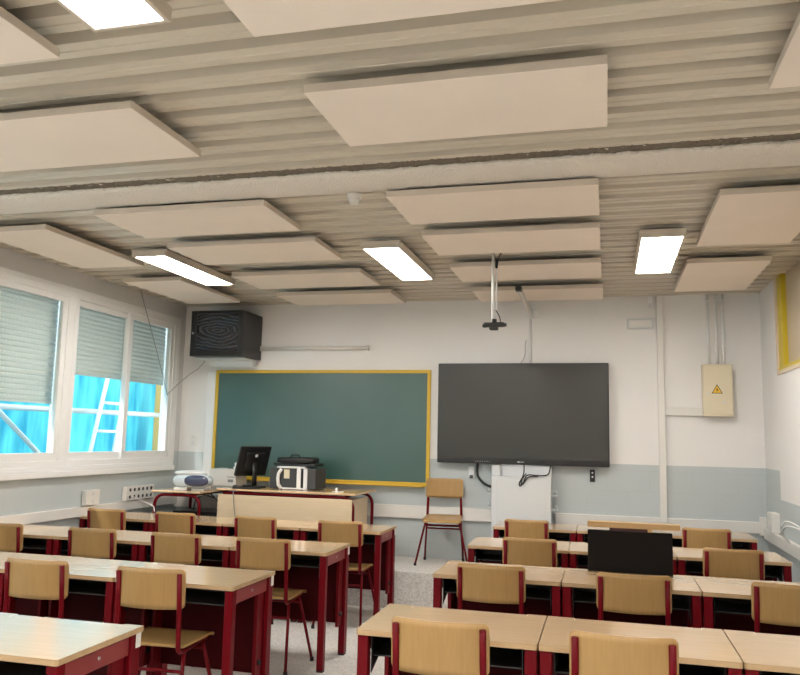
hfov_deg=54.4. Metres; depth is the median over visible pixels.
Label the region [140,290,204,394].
wire
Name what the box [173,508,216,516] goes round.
case
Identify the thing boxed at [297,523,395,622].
school desk
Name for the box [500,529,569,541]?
tray
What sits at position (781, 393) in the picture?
wall
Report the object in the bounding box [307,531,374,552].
tray
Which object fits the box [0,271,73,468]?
window
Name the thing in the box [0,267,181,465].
trim
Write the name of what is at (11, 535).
chair
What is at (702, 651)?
school desk
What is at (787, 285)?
window
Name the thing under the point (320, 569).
school desk
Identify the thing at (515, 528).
chair
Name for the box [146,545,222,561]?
tray
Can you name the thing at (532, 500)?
cabinet
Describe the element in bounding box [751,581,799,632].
chair
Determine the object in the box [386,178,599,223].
acoustic panel
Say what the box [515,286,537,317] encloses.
bracket
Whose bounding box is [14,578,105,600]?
tray
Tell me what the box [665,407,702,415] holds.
duct
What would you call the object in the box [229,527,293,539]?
tray
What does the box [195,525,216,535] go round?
tray
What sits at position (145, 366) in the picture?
roller shutter
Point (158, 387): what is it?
pillar
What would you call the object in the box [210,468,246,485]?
box
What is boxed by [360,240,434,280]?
ceiling light
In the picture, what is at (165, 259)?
ceiling light
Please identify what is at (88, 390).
tarp
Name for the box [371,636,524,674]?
tray
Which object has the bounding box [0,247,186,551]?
wall
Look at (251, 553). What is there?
chair
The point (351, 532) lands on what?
chair
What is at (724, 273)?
acoustic panel
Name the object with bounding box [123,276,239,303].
acoustic panel
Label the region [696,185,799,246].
acoustic panel
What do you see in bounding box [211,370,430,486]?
blackboard
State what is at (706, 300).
conduit
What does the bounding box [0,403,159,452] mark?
scaffold
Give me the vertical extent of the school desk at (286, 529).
0.781 m
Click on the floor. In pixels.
(298, 660)
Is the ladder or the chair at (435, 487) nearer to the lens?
the chair at (435, 487)
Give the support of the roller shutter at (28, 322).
attached to the window at (29, 310)
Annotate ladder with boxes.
[88,378,119,451]
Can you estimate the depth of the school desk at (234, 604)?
4.44 m
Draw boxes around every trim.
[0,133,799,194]
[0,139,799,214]
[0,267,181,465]
[0,461,173,480]
[0,496,176,524]
[174,496,766,535]
[203,372,215,494]
[656,295,666,522]
[764,528,799,560]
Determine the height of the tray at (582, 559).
0.151 m
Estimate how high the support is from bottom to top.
0.077 m
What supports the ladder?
on the ground
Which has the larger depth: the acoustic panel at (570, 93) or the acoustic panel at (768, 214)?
the acoustic panel at (768, 214)
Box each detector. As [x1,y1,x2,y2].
[347,192,360,204]
[648,297,651,307]
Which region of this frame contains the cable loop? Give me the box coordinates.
[780,521,799,543]
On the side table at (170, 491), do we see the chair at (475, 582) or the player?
the player
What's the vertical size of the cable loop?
0.227 m
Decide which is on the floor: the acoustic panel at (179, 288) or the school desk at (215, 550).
the school desk at (215, 550)
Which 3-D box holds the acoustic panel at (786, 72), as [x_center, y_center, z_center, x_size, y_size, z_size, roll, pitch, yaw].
[1.933,-1.053,2.591,1.190,0.090,0.595,-1,-8,15]
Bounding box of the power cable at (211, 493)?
[193,493,217,509]
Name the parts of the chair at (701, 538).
frame, frame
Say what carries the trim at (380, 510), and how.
attached to the wall at (716, 466)
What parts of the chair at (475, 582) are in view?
frame, frame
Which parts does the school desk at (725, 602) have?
leg, modesty panel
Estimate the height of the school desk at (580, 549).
0.781 m
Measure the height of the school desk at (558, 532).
0.781 m
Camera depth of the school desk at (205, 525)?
7.04 m
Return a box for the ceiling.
[0,0,799,306]
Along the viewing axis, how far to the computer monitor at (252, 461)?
8.06 m
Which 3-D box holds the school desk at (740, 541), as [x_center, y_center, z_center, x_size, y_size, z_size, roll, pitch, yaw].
[2.697,2.119,6.812,0.738,0.781,0.526,-1,-8,15]
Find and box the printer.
[269,466,325,489]
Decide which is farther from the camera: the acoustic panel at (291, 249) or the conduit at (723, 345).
the conduit at (723, 345)
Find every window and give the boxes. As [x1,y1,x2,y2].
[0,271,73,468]
[64,293,178,465]
[773,260,799,374]
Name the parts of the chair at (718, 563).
frame, frame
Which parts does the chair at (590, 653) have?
frame, frame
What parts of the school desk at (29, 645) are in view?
leg, modesty panel, leg, edge plate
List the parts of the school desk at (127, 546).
leg, modesty panel, leg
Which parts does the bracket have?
arm, wall plate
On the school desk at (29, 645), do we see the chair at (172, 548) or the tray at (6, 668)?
the tray at (6, 668)
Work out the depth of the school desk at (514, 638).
3.30 m
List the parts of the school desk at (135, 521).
leg, leg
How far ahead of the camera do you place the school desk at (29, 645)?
2.98 m
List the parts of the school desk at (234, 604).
leg, leg, modesty panel, leg, leg, edge plate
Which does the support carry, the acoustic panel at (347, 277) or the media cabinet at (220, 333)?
the media cabinet at (220, 333)
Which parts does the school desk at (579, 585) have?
leg, modesty panel, leg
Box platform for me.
[347,556,465,608]
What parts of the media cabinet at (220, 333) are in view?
door frame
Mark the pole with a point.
(493, 325)
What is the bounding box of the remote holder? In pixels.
[590,470,594,481]
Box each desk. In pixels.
[0,552,63,616]
[0,612,143,674]
[3,556,165,674]
[13,524,95,557]
[53,528,174,562]
[79,512,155,531]
[113,563,274,674]
[138,533,259,569]
[149,516,233,535]
[216,485,375,524]
[223,520,317,621]
[230,538,349,672]
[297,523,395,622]
[357,604,546,674]
[433,561,565,616]
[467,537,569,567]
[493,521,577,542]
[539,616,742,674]
[562,568,701,627]
[569,542,676,574]
[577,525,662,555]
[661,530,757,549]
[673,547,791,581]
[693,576,799,635]
[723,629,799,674]
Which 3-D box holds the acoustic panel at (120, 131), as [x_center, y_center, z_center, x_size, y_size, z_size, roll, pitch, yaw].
[-1.649,-0.982,3.771,1.190,0.090,0.595,-1,-8,15]
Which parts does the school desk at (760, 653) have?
leg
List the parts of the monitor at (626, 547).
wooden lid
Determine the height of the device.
0.030 m
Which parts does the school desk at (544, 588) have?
leg, modesty panel, leg, leg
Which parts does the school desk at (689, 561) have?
leg, modesty panel, leg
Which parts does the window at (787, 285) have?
pane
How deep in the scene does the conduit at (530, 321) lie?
8.02 m
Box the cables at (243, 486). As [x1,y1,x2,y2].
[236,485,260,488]
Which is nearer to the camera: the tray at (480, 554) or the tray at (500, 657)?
the tray at (500, 657)
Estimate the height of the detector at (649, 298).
0.110 m
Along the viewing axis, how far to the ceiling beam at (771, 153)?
4.29 m
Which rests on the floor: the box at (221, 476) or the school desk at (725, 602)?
the school desk at (725, 602)
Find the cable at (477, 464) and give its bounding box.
[476,463,490,487]
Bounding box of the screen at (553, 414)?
[437,363,609,466]
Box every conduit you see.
[529,318,531,362]
[705,294,709,363]
[713,294,718,363]
[720,294,725,363]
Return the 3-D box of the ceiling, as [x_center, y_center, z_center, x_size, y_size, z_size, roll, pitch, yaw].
[-0.775,-1.086,3.353,6.476,0.060,10.543,-1,-8,15]
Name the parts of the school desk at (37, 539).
modesty panel, leg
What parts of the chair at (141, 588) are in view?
frame, leg, backrest, seat, leg, frame, leg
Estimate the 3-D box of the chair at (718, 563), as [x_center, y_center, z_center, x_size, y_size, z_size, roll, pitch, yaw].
[2.287,1.883,5.387,0.553,0.869,0.466,-1,-7,14]
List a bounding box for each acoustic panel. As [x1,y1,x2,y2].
[0,6,59,64]
[0,100,200,171]
[0,224,143,268]
[93,199,300,237]
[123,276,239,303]
[167,236,341,264]
[223,0,560,36]
[232,268,379,288]
[276,289,405,305]
[304,55,607,145]
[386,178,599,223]
[421,222,600,254]
[449,258,600,281]
[472,284,602,301]
[674,256,771,291]
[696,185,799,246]
[769,12,799,88]
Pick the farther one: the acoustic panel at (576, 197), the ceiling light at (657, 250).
the ceiling light at (657, 250)
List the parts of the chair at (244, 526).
frame, backrest, frame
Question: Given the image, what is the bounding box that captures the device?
[274,462,322,466]
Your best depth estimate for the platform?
7.17 m
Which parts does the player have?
lid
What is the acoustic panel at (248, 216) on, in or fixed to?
attached to the ceiling
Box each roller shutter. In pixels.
[0,286,58,403]
[75,307,121,379]
[117,318,165,384]
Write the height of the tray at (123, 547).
0.151 m
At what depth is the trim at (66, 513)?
7.08 m
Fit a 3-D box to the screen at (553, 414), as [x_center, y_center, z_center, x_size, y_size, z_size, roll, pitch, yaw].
[1.236,0.774,7.911,1.720,1.022,0.102,-1,-8,15]
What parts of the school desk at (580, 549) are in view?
leg, modesty panel, leg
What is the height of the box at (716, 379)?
0.495 m
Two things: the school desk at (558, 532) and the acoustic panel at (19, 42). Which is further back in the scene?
the school desk at (558, 532)
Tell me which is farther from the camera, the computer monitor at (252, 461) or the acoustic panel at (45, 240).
the computer monitor at (252, 461)
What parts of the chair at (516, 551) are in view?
frame, frame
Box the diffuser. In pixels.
[365,248,430,279]
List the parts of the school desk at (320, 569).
leg, modesty panel, leg, leg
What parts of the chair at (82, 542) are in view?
frame, frame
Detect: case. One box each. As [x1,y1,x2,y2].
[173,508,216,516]
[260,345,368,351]
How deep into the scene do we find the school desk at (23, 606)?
4.82 m
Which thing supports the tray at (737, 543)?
on the school desk at (740, 541)
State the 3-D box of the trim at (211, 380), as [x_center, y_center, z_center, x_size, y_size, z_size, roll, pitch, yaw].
[-2.160,1.078,8.811,0.105,1.380,0.030,-1,-8,15]
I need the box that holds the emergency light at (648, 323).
[627,318,653,328]
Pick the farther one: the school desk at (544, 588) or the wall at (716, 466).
the wall at (716, 466)
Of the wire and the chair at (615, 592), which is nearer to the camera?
the chair at (615, 592)
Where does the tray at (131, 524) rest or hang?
on the school desk at (135, 521)
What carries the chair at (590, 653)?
on the floor
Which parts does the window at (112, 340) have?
sash, sash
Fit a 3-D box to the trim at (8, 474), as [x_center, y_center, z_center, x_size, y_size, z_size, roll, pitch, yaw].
[-3.544,0.958,5.168,0.150,0.095,7.450,-1,-8,15]
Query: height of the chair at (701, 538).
0.869 m
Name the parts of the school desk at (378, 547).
leg, modesty panel, leg, leg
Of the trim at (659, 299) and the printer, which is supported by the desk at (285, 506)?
the printer
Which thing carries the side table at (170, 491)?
on the platform
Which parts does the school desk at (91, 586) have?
leg, modesty panel, leg, leg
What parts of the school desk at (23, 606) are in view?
leg, modesty panel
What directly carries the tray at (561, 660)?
on the school desk at (702, 651)
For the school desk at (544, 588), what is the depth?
4.72 m
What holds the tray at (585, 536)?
on the school desk at (582, 530)
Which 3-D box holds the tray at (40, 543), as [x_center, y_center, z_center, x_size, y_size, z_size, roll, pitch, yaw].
[-2.898,1.608,6.067,0.603,0.151,0.330,-1,-8,15]
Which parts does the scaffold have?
rail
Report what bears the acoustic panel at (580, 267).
attached to the ceiling
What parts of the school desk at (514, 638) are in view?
leg, modesty panel, leg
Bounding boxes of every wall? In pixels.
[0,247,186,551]
[175,293,768,559]
[759,280,799,582]
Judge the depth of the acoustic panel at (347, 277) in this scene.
6.89 m
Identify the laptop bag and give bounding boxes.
[277,454,318,462]
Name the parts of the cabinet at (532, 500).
post, door, plate, post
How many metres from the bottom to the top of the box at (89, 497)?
0.140 m
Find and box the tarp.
[0,375,155,453]
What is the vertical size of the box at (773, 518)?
0.170 m
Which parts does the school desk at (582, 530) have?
leg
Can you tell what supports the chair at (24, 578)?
on the floor
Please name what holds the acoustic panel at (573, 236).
attached to the ceiling
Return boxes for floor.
[140,605,384,674]
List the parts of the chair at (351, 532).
frame, backrest, seat, leg, frame, leg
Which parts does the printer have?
handle, white trim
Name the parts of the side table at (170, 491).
tube frame, tube frame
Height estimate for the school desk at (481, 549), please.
0.781 m
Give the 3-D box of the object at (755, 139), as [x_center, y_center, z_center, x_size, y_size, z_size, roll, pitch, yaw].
[-0.564,-0.920,4.340,6.176,0.021,0.111,-1,-8,15]
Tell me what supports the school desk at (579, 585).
on the floor
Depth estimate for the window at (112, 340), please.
7.97 m
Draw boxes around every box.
[81,489,99,505]
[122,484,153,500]
[190,435,196,444]
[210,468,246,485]
[701,364,733,416]
[767,512,779,533]
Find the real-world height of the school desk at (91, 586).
0.781 m
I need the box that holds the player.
[173,470,212,490]
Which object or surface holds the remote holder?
attached to the wall at (716, 466)
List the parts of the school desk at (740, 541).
leg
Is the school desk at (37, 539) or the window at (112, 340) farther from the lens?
the window at (112, 340)
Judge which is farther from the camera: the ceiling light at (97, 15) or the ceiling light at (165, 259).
the ceiling light at (165, 259)
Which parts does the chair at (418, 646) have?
frame, frame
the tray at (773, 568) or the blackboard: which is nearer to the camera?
the tray at (773, 568)
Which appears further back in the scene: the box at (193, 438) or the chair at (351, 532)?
the box at (193, 438)
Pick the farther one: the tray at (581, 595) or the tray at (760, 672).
the tray at (581, 595)
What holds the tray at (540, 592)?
on the school desk at (544, 588)
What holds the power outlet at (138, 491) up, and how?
attached to the wall at (42, 494)
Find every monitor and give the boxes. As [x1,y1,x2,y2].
[234,446,271,487]
[587,520,680,575]
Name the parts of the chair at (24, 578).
frame, backrest, frame, seat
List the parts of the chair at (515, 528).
frame, frame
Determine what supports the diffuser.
attached to the ceiling light at (395, 256)
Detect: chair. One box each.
[0,523,23,552]
[3,557,102,622]
[68,527,116,559]
[87,508,125,529]
[114,565,214,674]
[150,532,201,565]
[155,511,195,533]
[234,515,276,624]
[236,537,313,674]
[311,520,373,628]
[391,616,489,674]
[414,478,467,565]
[457,563,525,613]
[503,537,556,566]
[505,519,548,538]
[569,630,678,674]
[596,572,671,625]
[682,527,731,548]
[703,547,764,580]
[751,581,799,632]
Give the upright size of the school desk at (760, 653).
0.781 m
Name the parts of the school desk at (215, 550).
leg, modesty panel, leg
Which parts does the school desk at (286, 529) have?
leg, leg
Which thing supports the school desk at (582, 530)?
on the floor
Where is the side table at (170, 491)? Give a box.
[151,487,231,515]
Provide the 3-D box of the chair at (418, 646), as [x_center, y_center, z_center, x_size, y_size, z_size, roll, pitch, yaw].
[0.193,1.552,3.157,0.553,0.869,0.466,-1,-8,15]
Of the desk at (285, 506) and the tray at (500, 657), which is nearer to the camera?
the tray at (500, 657)
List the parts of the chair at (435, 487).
leg, leg, frame, seat, backrest, frame, leg, leg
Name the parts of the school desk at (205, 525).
leg, leg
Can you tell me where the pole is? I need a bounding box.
[482,253,506,330]
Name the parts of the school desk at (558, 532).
leg, leg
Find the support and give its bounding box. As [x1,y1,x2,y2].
[197,357,257,366]
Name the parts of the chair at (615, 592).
frame, frame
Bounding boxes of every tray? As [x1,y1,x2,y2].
[0,661,45,674]
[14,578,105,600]
[23,537,46,549]
[60,540,131,555]
[86,519,143,530]
[125,588,237,610]
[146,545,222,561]
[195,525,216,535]
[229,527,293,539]
[240,554,319,568]
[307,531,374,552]
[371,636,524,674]
[443,578,551,612]
[475,549,561,566]
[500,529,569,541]
[554,652,724,674]
[573,587,690,623]
[577,554,587,566]
[583,534,587,542]
[673,538,749,549]
[685,560,782,581]
[713,597,751,624]
[759,670,799,674]
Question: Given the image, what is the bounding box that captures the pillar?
[152,385,160,450]
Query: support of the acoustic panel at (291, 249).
attached to the ceiling
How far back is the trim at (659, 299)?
7.59 m
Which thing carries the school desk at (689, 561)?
on the floor
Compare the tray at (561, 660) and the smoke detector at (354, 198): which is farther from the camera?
the smoke detector at (354, 198)
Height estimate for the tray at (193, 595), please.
0.151 m
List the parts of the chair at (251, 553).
frame, backrest, leg, seat, frame, leg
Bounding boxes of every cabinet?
[190,310,262,359]
[488,464,557,537]
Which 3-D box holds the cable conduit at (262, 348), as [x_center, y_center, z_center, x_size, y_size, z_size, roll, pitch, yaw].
[-0.956,0.120,8.606,1.270,0.056,0.055,-1,-8,15]
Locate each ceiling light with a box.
[54,0,171,31]
[132,249,235,285]
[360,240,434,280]
[633,228,686,273]
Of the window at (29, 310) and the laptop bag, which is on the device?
the laptop bag
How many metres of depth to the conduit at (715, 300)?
7.56 m
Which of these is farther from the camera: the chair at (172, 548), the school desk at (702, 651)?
the chair at (172, 548)
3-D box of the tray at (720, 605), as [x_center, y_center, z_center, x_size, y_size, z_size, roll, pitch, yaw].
[2.030,1.485,4.257,0.622,0.151,0.326,-1,-8,15]
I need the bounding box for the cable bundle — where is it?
[519,465,550,486]
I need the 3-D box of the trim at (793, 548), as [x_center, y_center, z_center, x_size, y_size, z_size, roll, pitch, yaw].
[2.072,1.151,2.223,0.045,0.100,10.410,-1,-8,15]
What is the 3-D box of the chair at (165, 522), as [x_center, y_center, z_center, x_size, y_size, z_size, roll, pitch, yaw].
[-1.941,1.994,6.984,0.553,0.869,0.466,-1,-8,15]
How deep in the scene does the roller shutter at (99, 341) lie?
7.72 m
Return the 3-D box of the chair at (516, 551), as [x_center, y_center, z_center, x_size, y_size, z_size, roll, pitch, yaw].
[0.968,1.897,5.725,0.553,0.869,0.466,-1,-8,14]
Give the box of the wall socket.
[468,466,474,477]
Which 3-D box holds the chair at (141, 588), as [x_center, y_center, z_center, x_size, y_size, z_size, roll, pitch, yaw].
[-1.268,1.651,4.181,0.553,0.869,0.466,0,-7,12]
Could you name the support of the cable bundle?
hanging from the screen at (553, 414)
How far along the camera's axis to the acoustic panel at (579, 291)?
7.31 m
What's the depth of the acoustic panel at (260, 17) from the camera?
2.53 m
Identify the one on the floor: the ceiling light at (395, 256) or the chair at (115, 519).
the chair at (115, 519)
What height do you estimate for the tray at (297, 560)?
0.151 m
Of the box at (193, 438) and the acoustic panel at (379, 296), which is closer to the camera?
the acoustic panel at (379, 296)
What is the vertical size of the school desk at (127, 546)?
0.781 m
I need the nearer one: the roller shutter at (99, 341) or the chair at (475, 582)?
the chair at (475, 582)
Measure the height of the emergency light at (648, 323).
0.100 m
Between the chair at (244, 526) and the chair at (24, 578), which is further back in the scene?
the chair at (244, 526)
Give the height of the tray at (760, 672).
0.151 m
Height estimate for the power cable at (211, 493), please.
0.258 m
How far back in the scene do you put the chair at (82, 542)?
5.57 m
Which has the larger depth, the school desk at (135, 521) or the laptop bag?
the laptop bag
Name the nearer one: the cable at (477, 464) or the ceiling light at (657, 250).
the ceiling light at (657, 250)
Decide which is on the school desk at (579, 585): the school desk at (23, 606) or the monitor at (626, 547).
the monitor at (626, 547)

